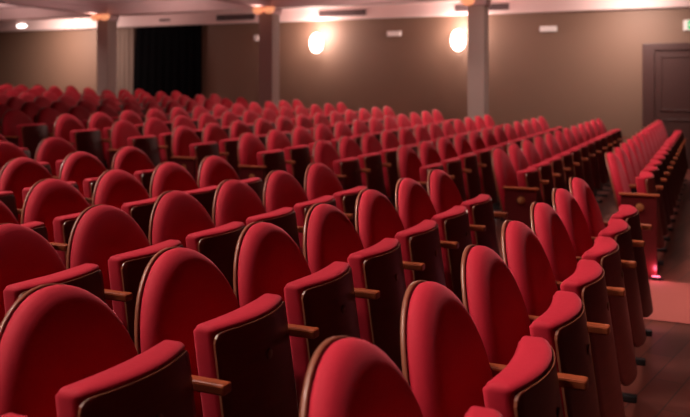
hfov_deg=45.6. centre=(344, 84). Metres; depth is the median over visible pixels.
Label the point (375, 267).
seat cushion
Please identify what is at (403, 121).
cushion
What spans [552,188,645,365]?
seat
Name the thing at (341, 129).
cushion
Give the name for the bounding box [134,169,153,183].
seat cushion
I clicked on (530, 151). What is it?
cushion
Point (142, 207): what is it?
seat cushion
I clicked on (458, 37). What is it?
wall sconce
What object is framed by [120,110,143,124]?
cushion
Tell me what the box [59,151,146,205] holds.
seat
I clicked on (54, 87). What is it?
seat
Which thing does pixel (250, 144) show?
cushion
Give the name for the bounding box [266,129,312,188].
seat
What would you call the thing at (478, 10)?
column
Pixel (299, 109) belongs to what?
cushion
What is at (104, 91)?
cushion
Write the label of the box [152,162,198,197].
cushion
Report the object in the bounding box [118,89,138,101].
seat
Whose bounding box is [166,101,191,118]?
seat
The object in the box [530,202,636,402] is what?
seat
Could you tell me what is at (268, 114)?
cushion
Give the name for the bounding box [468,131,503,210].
seat
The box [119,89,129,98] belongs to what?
cushion
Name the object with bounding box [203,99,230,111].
seat
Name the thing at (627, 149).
cushion
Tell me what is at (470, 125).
cushion
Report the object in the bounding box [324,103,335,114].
cushion
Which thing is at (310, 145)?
seat cushion
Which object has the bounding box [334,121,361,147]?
seat
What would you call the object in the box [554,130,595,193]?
seat
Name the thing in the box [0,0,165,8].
ceiling
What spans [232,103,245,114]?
cushion
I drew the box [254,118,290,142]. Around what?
seat
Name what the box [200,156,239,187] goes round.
cushion
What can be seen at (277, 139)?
cushion
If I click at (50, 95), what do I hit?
seat
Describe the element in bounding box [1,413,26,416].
seat
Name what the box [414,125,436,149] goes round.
seat
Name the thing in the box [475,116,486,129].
cushion
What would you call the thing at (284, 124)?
cushion
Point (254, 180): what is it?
seat cushion
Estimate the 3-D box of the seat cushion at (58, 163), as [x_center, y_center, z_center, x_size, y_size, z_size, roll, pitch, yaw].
[-2.067,0.810,6.445,0.174,0.470,0.410,0,0,24]
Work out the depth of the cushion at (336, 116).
11.59 m
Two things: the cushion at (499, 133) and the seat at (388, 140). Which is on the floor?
the seat at (388, 140)
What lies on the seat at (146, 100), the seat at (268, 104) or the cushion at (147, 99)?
the cushion at (147, 99)
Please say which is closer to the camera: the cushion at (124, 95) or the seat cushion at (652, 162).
the seat cushion at (652, 162)
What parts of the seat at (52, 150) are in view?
backrest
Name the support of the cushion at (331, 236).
on the seat at (329, 236)
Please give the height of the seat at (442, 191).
0.910 m
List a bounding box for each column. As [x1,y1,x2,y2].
[90,14,118,97]
[252,6,281,108]
[461,0,490,120]
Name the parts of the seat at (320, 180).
backrest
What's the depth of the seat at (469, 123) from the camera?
11.90 m
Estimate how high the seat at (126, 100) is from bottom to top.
0.910 m
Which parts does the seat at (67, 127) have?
backrest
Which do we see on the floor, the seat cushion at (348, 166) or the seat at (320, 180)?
the seat at (320, 180)
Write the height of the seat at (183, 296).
0.910 m
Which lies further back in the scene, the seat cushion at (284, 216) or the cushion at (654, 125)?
the cushion at (654, 125)
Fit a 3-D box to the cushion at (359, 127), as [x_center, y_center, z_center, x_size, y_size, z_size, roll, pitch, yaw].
[0.230,0.699,10.320,0.190,0.533,0.508,0,0,24]
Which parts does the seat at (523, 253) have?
backrest, armrest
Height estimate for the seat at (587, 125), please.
0.910 m
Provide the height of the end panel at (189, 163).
0.644 m
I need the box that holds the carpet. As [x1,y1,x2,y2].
[643,280,689,323]
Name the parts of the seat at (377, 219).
backrest, armrest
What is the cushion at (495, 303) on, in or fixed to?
on the seat at (492, 297)
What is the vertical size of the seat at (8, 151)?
0.910 m
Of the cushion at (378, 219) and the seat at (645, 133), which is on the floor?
the seat at (645, 133)
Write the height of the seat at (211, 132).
0.910 m
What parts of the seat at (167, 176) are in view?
backrest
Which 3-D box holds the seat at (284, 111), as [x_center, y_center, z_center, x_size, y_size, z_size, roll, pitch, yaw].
[-0.713,0.773,11.950,0.438,0.910,0.530,0,0,22]
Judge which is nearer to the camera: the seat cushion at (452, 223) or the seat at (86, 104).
the seat cushion at (452, 223)
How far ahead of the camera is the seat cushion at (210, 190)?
5.21 m
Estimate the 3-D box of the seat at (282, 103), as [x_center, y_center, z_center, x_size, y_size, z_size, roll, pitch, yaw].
[-0.875,0.710,13.820,0.438,0.910,0.530,0,0,21]
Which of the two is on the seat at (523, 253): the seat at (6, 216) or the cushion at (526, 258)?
the cushion at (526, 258)
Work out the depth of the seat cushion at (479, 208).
4.78 m
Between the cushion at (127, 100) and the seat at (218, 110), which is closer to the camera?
the seat at (218, 110)
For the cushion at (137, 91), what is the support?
on the seat at (137, 92)
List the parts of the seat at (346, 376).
backrest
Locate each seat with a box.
[0,85,9,90]
[0,93,9,104]
[0,103,30,133]
[0,109,52,159]
[0,134,30,158]
[0,141,58,178]
[0,157,91,224]
[0,191,21,220]
[0,200,67,250]
[0,223,132,323]
[0,283,231,416]
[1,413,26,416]
[4,89,18,96]
[6,97,25,109]
[12,86,25,93]
[18,85,27,90]
[18,92,34,101]
[20,102,41,123]
[21,178,89,266]
[26,89,41,97]
[31,86,44,93]
[33,96,52,107]
[34,137,97,176]
[36,107,60,136]
[42,91,58,101]
[47,88,61,97]
[49,86,63,94]
[50,101,69,114]
[53,114,109,165]
[58,95,76,107]
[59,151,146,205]
[63,91,79,102]
[65,85,81,96]
[66,88,80,99]
[66,204,183,344]
[68,106,107,169]
[76,99,96,113]
[81,94,99,107]
[82,87,100,98]
[82,90,100,103]
[87,112,113,169]
[92,169,157,240]
[96,104,118,121]
[100,98,121,114]
[101,90,120,102]
[101,93,121,109]
[110,120,167,167]
[111,146,154,193]
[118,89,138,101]
[118,110,143,135]
[120,93,141,107]
[121,103,145,122]
[122,97,144,114]
[134,89,154,98]
[134,247,318,416]
[138,92,160,105]
[142,97,165,112]
[143,117,171,162]
[144,102,169,121]
[145,108,172,132]
[149,162,217,218]
[149,190,245,290]
[155,91,177,101]
[161,96,185,109]
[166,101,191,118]
[170,107,197,129]
[171,91,193,99]
[171,126,229,182]
[172,115,202,142]
[178,95,202,105]
[185,100,211,114]
[192,105,220,125]
[194,94,217,103]
[197,156,262,202]
[198,113,229,136]
[202,123,239,178]
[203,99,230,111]
[209,94,220,103]
[212,104,241,120]
[212,179,303,248]
[220,98,245,109]
[221,111,253,133]
[229,120,266,147]
[231,103,259,117]
[233,221,379,415]
[235,97,248,109]
[237,133,295,178]
[242,110,275,129]
[248,102,262,117]
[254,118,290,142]
[261,108,291,125]
[263,170,353,253]
[264,101,278,116]
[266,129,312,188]
[275,116,313,138]
[278,100,294,115]
[279,107,295,125]
[291,126,337,162]
[292,99,309,113]
[295,105,313,122]
[295,114,314,137]
[300,336,502,416]
[303,203,424,373]
[304,163,367,227]
[310,104,329,121]
[313,112,333,134]
[313,140,370,189]
[314,124,360,150]
[323,103,344,119]
[330,111,352,130]
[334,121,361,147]
[336,102,357,115]
[338,136,391,195]
[345,110,368,128]
[352,119,380,142]
[355,189,458,289]
[358,108,383,125]
[360,133,398,207]
[368,117,397,138]
[371,107,396,121]
[380,130,417,154]
[383,106,396,120]
[383,115,412,133]
[395,178,485,303]
[397,114,424,134]
[397,145,454,181]
[398,127,432,146]
[400,280,588,416]
[410,112,428,130]
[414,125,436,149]
[418,141,471,201]
[421,111,441,129]
[427,169,507,255]
[428,123,453,145]
[432,110,453,125]
[437,137,486,200]
[441,121,467,139]
[453,119,480,135]
[453,134,499,218]
[461,245,610,416]
[464,117,490,131]
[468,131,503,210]
[474,116,492,132]
[481,128,513,153]
[483,114,503,129]
[491,148,549,221]
[493,126,523,148]
[501,220,625,416]
[504,123,533,144]
[507,144,560,207]
[513,121,541,137]
[521,140,570,189]
[522,120,548,138]
[530,118,556,135]
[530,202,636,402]
[533,136,579,191]
[538,116,562,132]
[544,133,587,180]
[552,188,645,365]
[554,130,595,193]
[562,128,601,202]
[569,177,652,335]
[570,125,607,196]
[577,123,612,191]
[584,122,617,186]
[590,120,621,181]
[595,118,626,146]
[605,152,664,264]
[613,147,667,251]
[620,143,671,240]
[626,139,673,230]
[631,135,676,221]
[636,132,678,214]
[640,130,680,207]
[644,127,682,200]
[647,125,683,195]
[650,123,685,190]
[653,121,686,185]
[656,120,687,180]
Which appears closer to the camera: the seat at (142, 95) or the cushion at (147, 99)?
the cushion at (147, 99)
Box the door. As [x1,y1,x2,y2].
[642,43,689,168]
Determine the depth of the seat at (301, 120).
10.57 m
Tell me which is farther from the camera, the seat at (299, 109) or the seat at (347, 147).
the seat at (299, 109)
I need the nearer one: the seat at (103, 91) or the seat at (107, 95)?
the seat at (107, 95)
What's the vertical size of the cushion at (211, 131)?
0.533 m
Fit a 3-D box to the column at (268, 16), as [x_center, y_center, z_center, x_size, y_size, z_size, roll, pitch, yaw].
[-1.410,-0.163,14.956,0.456,2.505,0.450,0,0,24]
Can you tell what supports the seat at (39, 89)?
on the floor
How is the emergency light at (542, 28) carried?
attached to the wall
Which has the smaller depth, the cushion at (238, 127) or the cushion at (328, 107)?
the cushion at (238, 127)
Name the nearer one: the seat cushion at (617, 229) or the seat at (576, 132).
the seat cushion at (617, 229)
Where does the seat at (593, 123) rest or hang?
on the floor
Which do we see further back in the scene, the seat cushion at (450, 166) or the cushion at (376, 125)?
the cushion at (376, 125)
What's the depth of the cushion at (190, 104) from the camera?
12.55 m
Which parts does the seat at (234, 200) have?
backrest, armrest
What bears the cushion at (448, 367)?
on the seat at (446, 366)
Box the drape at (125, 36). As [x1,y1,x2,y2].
[117,27,133,98]
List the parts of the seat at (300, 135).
backrest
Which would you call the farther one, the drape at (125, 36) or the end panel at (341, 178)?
the drape at (125, 36)
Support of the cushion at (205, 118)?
on the seat at (204, 118)
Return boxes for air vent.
[216,14,254,20]
[318,9,365,16]
[455,3,508,11]
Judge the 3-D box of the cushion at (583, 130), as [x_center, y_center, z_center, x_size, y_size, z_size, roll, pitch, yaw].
[3.176,0.775,10.790,0.190,0.533,0.508,0,0,25]
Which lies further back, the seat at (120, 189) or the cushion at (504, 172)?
the cushion at (504, 172)
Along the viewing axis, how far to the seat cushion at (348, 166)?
7.28 m
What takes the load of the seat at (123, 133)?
on the floor
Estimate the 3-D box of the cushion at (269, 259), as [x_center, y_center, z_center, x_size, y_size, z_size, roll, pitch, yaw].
[-0.251,0.786,3.062,0.190,0.533,0.508,0,0,24]
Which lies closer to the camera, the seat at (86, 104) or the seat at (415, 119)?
the seat at (86, 104)
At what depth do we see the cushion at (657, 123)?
11.34 m
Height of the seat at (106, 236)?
0.910 m
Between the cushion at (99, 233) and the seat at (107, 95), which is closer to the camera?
the cushion at (99, 233)
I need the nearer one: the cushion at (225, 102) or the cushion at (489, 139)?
the cushion at (489, 139)
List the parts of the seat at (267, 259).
backrest, number plate, armrest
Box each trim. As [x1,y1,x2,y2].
[0,0,106,14]
[0,0,460,20]
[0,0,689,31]
[217,0,270,6]
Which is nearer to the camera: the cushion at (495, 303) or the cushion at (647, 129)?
the cushion at (495, 303)
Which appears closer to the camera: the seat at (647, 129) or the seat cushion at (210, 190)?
the seat cushion at (210, 190)
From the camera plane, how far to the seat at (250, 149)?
7.68 m
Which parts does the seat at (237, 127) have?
backrest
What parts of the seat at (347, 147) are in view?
backrest, armrest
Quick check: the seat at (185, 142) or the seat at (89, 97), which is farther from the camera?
the seat at (89, 97)
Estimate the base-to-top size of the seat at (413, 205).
0.910 m
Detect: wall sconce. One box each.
[310,33,322,52]
[451,30,464,50]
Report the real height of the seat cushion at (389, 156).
0.470 m
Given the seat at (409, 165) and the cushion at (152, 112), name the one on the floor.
the seat at (409, 165)
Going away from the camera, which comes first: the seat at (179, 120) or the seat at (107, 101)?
the seat at (179, 120)
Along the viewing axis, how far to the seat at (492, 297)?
2.47 m
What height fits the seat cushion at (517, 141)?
0.470 m
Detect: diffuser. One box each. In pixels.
[388,32,398,35]
[541,27,554,30]
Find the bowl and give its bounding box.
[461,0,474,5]
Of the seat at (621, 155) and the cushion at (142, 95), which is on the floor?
the seat at (621, 155)
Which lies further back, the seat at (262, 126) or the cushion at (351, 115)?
the cushion at (351, 115)
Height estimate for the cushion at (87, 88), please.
0.533 m
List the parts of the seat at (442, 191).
backrest, armrest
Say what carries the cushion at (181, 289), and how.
on the seat at (183, 296)
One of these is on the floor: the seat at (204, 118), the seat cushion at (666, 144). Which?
the seat at (204, 118)
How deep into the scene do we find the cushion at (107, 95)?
13.31 m
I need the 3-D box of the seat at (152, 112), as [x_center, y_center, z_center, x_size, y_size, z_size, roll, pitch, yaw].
[-2.224,0.748,10.235,0.438,0.910,0.530,0,0,21]
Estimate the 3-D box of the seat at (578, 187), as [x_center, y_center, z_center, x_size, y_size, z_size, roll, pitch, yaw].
[1.470,0.974,4.534,0.438,0.910,0.530,0,0,24]
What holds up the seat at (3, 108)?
on the floor
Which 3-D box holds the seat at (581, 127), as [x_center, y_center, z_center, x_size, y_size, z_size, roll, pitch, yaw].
[3.279,0.962,10.750,0.438,0.910,0.530,0,0,25]
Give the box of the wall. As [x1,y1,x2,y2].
[0,7,689,142]
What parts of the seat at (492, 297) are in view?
backrest, armrest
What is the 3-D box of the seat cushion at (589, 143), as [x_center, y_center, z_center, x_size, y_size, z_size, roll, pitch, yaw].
[2.915,0.908,9.707,0.174,0.470,0.410,0,0,25]
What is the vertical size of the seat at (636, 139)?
0.910 m
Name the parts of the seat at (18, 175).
backrest, armrest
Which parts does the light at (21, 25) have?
glass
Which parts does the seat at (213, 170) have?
backrest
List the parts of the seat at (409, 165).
backrest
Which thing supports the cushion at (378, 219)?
on the seat at (377, 219)
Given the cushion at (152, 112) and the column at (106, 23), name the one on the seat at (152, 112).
the cushion at (152, 112)
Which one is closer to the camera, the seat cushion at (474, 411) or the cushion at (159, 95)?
the seat cushion at (474, 411)
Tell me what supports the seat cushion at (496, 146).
on the seat at (476, 142)
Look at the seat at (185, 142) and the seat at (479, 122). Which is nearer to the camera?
the seat at (185, 142)
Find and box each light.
[16,23,27,28]
[90,14,99,20]
[99,14,109,20]
[252,7,263,13]
[263,6,274,13]
[387,31,400,36]
[540,26,556,31]
[651,275,660,280]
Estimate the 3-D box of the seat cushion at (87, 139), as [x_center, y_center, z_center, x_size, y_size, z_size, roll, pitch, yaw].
[-2.703,0.705,8.654,0.174,0.470,0.410,0,0,21]
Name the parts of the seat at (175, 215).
backrest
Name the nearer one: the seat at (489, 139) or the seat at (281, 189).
the seat at (281, 189)
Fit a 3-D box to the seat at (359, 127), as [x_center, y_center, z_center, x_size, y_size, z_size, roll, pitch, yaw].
[0.333,0.886,10.283,0.438,0.910,0.530,0,0,24]
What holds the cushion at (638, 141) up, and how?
on the seat at (636, 139)
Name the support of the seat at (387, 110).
on the floor
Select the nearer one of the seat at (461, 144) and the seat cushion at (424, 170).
the seat cushion at (424, 170)
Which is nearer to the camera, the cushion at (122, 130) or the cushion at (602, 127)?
the cushion at (122, 130)
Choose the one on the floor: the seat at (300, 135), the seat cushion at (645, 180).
the seat at (300, 135)
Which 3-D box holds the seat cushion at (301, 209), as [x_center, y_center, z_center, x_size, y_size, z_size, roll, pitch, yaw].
[-0.136,0.913,4.852,0.174,0.470,0.410,0,0,24]
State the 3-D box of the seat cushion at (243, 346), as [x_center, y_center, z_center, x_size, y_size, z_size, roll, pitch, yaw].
[-0.274,0.914,2.484,0.174,0.470,0.410,0,0,24]
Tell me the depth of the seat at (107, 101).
11.93 m
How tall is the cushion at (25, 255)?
0.533 m
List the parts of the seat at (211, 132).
backrest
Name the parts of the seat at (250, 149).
backrest, armrest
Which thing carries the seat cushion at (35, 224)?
on the seat at (6, 216)
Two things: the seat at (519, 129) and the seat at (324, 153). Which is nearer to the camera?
the seat at (324, 153)
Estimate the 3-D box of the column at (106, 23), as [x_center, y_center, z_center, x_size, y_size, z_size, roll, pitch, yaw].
[-4.827,-0.237,16.502,0.456,2.355,0.450,0,0,24]
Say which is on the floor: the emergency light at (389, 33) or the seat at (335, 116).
the seat at (335, 116)
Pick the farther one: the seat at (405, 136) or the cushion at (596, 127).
the cushion at (596, 127)
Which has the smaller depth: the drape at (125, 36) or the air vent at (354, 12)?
the air vent at (354, 12)
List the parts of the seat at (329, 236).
backrest, armrest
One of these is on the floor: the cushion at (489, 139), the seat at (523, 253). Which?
the seat at (523, 253)
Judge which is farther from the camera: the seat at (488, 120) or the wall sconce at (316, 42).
the wall sconce at (316, 42)
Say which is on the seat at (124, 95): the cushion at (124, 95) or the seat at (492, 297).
the cushion at (124, 95)
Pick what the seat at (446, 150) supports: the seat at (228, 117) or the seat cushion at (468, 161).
the seat cushion at (468, 161)
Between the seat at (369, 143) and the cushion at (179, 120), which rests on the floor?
the seat at (369, 143)
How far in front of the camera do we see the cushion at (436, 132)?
10.41 m
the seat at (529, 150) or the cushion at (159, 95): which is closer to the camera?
the seat at (529, 150)
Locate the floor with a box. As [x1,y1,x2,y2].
[294,169,689,416]
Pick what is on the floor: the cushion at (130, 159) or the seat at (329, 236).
the seat at (329, 236)
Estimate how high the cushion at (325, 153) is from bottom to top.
0.533 m
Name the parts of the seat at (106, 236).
backrest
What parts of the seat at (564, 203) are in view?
backrest, armrest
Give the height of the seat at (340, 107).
0.910 m
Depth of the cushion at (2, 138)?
6.96 m
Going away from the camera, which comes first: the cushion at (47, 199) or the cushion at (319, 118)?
the cushion at (47, 199)
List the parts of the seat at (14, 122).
backrest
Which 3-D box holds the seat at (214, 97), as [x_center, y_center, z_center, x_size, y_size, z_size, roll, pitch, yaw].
[-2.233,0.614,15.030,0.438,0.910,0.530,0,0,19]
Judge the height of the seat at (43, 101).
0.910 m
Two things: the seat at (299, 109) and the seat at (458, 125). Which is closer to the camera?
the seat at (458, 125)
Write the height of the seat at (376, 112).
0.910 m
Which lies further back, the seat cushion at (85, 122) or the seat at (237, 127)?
the seat cushion at (85, 122)
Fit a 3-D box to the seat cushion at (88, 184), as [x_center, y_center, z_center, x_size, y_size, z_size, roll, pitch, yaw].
[-1.602,0.863,5.653,0.174,0.470,0.410,0,0,24]
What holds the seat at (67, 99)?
on the floor
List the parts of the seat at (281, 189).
backrest, armrest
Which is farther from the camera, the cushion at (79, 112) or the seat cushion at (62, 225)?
the cushion at (79, 112)
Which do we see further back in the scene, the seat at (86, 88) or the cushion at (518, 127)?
the seat at (86, 88)
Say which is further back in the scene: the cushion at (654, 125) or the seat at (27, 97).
the seat at (27, 97)
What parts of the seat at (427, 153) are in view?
backrest, armrest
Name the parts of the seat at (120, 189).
backrest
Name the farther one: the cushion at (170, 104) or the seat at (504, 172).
the cushion at (170, 104)
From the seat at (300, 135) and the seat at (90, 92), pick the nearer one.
the seat at (300, 135)
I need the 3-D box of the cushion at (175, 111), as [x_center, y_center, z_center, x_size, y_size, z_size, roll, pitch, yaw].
[-2.136,0.555,10.780,0.190,0.533,0.508,0,0,21]
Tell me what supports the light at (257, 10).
on the column at (268, 16)
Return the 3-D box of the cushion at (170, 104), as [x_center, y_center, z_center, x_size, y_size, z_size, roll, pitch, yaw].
[-2.483,0.499,12.131,0.190,0.533,0.508,0,0,20]
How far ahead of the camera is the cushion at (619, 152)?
6.87 m
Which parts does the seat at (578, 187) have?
backrest, armrest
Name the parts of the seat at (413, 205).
backrest, armrest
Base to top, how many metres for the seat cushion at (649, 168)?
0.470 m
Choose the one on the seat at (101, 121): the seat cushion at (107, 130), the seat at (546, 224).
the seat cushion at (107, 130)
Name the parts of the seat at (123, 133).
backrest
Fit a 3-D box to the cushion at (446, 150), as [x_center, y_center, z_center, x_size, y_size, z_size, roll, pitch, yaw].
[1.044,0.787,8.158,0.190,0.533,0.508,0,0,25]
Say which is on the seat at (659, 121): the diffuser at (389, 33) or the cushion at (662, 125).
the cushion at (662, 125)
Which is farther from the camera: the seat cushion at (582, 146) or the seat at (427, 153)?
the seat cushion at (582, 146)
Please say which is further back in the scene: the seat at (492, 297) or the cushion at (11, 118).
the cushion at (11, 118)
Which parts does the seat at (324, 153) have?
backrest, armrest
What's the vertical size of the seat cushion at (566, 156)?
0.470 m
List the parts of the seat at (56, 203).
backrest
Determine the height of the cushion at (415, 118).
0.533 m
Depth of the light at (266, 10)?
14.72 m
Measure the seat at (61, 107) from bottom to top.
0.910 m
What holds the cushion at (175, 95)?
on the seat at (175, 95)
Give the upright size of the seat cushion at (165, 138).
0.470 m
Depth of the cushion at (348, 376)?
1.62 m
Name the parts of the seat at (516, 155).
armrest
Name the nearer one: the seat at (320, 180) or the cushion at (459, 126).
the seat at (320, 180)
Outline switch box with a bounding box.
[254,35,258,40]
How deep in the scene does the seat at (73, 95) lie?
13.65 m
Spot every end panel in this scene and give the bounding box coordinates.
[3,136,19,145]
[108,149,117,169]
[171,156,197,181]
[238,165,266,187]
[336,175,346,190]
[418,182,426,191]
[503,186,539,228]
[619,192,663,280]
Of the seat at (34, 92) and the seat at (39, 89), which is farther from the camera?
the seat at (39, 89)
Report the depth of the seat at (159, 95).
14.78 m
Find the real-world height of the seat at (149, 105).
0.910 m
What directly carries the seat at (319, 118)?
on the floor
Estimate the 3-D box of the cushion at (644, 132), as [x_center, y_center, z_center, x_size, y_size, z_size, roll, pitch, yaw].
[3.513,0.784,9.437,0.190,0.533,0.508,0,0,24]
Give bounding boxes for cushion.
[0,103,10,133]
[0,134,7,141]
[0,141,27,168]
[0,158,53,224]
[0,162,48,170]
[0,191,12,196]
[0,200,18,223]
[0,223,66,323]
[0,284,137,416]
[2,109,32,146]
[3,263,98,313]
[16,123,46,147]
[20,221,44,228]
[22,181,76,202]
[24,179,89,242]
[36,137,75,175]
[53,212,80,266]
[55,114,84,142]
[55,156,97,176]
[55,340,184,416]
[61,152,106,196]
[70,106,90,122]
[70,129,98,150]
[70,205,150,309]
[82,119,88,128]
[83,87,97,95]
[83,177,98,205]
[84,90,99,99]
[95,170,149,208]
[101,90,115,98]
[102,98,120,109]
[103,93,118,102]
[103,127,111,169]
[108,240,181,330]
[112,120,140,149]
[114,146,154,175]
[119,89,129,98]
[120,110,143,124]
[121,93,136,102]
[121,197,157,215]
[123,98,140,107]
[123,103,142,114]
[127,135,155,146]
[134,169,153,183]
[135,89,143,97]
[139,92,151,101]
[140,247,239,416]
[143,97,157,107]
[146,102,164,112]
[146,108,168,121]
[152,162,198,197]
[152,191,214,247]
[156,91,166,100]
[159,133,171,162]
[162,96,174,106]
[167,101,181,112]
[171,91,181,99]
[171,107,190,120]
[173,115,196,130]
[173,126,200,156]
[179,95,190,105]
[184,185,217,194]
[186,100,199,111]
[186,221,243,251]
[189,141,216,182]
[193,106,209,118]
[193,293,282,416]
[195,94,205,103]
[199,113,220,128]
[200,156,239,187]
[203,123,228,156]
[204,99,216,109]
[213,104,227,116]
[215,179,266,226]
[219,138,238,160]
[221,98,232,109]
[222,111,239,126]
[231,120,252,138]
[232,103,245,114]
[238,222,310,362]
[239,133,266,165]
[240,177,260,183]
[243,110,258,123]
[246,207,293,225]
[255,118,273,134]
[256,149,282,165]
[262,108,277,121]
[265,101,278,111]
[266,170,308,212]
[268,130,291,169]
[277,116,294,131]
[279,100,291,109]
[280,107,295,119]
[284,145,307,175]
[284,261,349,415]
[293,99,303,109]
[293,127,314,146]
[294,196,333,253]
[296,106,310,116]
[296,114,313,128]
[307,163,343,200]
[307,204,363,273]
[308,141,330,162]
[308,337,422,416]
[310,127,314,137]
[311,104,323,115]
[314,113,330,125]
[314,140,339,172]
[315,124,334,141]
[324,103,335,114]
[330,139,338,150]
[331,111,345,124]
[333,157,357,174]
[333,186,367,212]
[335,121,353,138]
[337,102,347,112]
[340,136,362,158]
[346,110,358,122]
[347,238,398,343]
[353,119,369,135]
[357,152,379,187]
[358,189,404,248]
[359,108,371,120]
[362,133,382,153]
[370,117,384,132]
[372,107,383,118]
[379,148,397,196]
[382,130,399,149]
[384,106,394,116]
[384,116,398,129]
[395,220,436,289]
[398,114,411,127]
[398,178,436,229]
[399,127,416,144]
[399,145,422,181]
[406,281,492,416]
[411,112,423,125]
[415,125,431,142]
[419,163,441,181]
[420,141,441,165]
[422,111,433,123]
[430,123,444,138]
[430,169,462,213]
[431,139,436,149]
[431,206,466,291]
[433,110,443,121]
[438,137,457,160]
[440,157,459,173]
[442,121,456,136]
[454,119,467,133]
[455,134,472,155]
[457,153,475,200]
[460,194,490,244]
[464,406,502,416]
[465,117,477,131]
[466,245,530,364]
[469,131,486,151]
[473,149,489,193]
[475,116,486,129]
[482,128,497,147]
[483,336,552,416]
[484,114,495,127]
[487,145,502,189]
[493,148,517,211]
[494,126,508,144]
[499,141,512,151]
[505,124,517,140]
[505,221,557,315]
[509,144,529,174]
[511,138,523,143]
[514,122,526,137]
[517,167,536,186]
[523,120,534,135]
[523,140,540,166]
[529,291,582,416]
[531,118,542,132]
[532,161,549,202]
[534,202,576,281]
[535,136,551,160]
[539,116,549,130]
[544,156,560,187]
[546,133,561,156]
[555,130,569,151]
[555,188,592,256]
[556,152,570,189]
[560,259,602,299]
[564,128,577,148]
[565,148,579,153]
[571,126,584,144]
[572,178,604,245]
[574,144,586,148]
[579,124,590,141]
[582,141,593,145]
[582,236,617,263]
[585,122,596,138]
[591,120,601,136]
[596,118,606,133]
[598,219,628,239]
[607,152,630,206]
[611,205,637,220]
[615,147,635,191]
[621,143,639,176]
[627,139,644,170]
[633,135,648,164]
[635,172,653,193]
[637,133,652,160]
[641,130,655,155]
[641,165,657,172]
[645,127,658,151]
[647,160,661,165]
[649,125,661,148]
[651,155,664,160]
[652,123,663,145]
[654,121,665,142]
[655,151,667,154]
[657,120,667,139]
[659,147,670,150]
[662,143,673,146]
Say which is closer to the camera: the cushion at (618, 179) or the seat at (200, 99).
the cushion at (618, 179)
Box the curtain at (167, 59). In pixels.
[133,25,201,98]
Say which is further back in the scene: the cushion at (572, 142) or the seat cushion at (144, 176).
the cushion at (572, 142)
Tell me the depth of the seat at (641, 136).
8.78 m
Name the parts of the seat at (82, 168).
backrest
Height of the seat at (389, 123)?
0.910 m
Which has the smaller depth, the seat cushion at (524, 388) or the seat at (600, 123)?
the seat cushion at (524, 388)
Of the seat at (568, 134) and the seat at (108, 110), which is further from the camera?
the seat at (108, 110)
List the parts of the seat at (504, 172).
backrest, armrest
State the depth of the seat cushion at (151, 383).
1.94 m
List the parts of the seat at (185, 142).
backrest, armrest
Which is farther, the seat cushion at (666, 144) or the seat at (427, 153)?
the seat cushion at (666, 144)
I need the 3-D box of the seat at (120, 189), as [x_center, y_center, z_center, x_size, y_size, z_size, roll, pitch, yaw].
[-1.201,0.959,4.825,0.438,0.910,0.530,0,0,24]
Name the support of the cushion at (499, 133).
on the seat at (498, 132)
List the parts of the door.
frame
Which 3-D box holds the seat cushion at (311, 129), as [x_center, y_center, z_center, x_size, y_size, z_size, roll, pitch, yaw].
[-0.296,0.775,10.561,0.174,0.470,0.410,0,0,23]
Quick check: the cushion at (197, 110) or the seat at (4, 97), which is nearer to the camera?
the cushion at (197, 110)
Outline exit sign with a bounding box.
[683,20,689,30]
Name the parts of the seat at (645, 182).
backrest, armrest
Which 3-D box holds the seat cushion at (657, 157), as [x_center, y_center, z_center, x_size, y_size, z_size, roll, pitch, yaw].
[3.036,0.918,7.855,0.174,0.470,0.410,0,0,24]
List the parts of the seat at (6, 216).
armrest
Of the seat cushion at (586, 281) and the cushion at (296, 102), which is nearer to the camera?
the seat cushion at (586, 281)
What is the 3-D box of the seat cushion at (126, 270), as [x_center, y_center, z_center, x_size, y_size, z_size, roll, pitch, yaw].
[-0.787,0.913,3.414,0.174,0.470,0.410,0,0,24]
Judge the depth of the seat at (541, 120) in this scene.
12.51 m
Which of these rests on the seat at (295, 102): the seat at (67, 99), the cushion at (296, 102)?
the cushion at (296, 102)
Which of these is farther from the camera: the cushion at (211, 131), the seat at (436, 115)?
the seat at (436, 115)
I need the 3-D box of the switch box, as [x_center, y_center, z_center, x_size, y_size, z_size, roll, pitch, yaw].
[-1.870,-0.990,17.287,0.100,0.120,0.040,0,0,24]
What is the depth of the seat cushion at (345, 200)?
5.18 m
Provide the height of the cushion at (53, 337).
0.533 m
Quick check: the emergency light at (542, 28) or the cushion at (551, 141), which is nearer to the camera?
the cushion at (551, 141)
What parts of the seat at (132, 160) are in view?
backrest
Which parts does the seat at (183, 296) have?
backrest, number plate, armrest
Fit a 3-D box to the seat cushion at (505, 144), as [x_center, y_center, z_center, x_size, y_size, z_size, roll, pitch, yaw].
[1.923,0.903,9.557,0.174,0.470,0.410,0,0,25]
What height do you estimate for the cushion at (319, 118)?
0.533 m
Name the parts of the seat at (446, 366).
backrest, armrest, number plate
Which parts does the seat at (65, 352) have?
backrest, armrest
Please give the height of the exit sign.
0.180 m
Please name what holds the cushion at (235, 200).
on the seat at (234, 200)
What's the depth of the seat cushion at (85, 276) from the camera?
2.92 m
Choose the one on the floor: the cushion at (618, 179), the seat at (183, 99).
the seat at (183, 99)
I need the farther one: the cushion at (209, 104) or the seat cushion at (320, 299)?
the cushion at (209, 104)
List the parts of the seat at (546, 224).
backrest, armrest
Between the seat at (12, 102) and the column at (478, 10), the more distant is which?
the column at (478, 10)
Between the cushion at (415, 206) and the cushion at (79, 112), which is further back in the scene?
the cushion at (79, 112)
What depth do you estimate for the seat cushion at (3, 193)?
4.80 m
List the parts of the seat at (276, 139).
backrest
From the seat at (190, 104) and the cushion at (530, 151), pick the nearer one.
the cushion at (530, 151)
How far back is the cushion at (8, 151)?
6.07 m
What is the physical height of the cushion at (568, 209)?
0.533 m

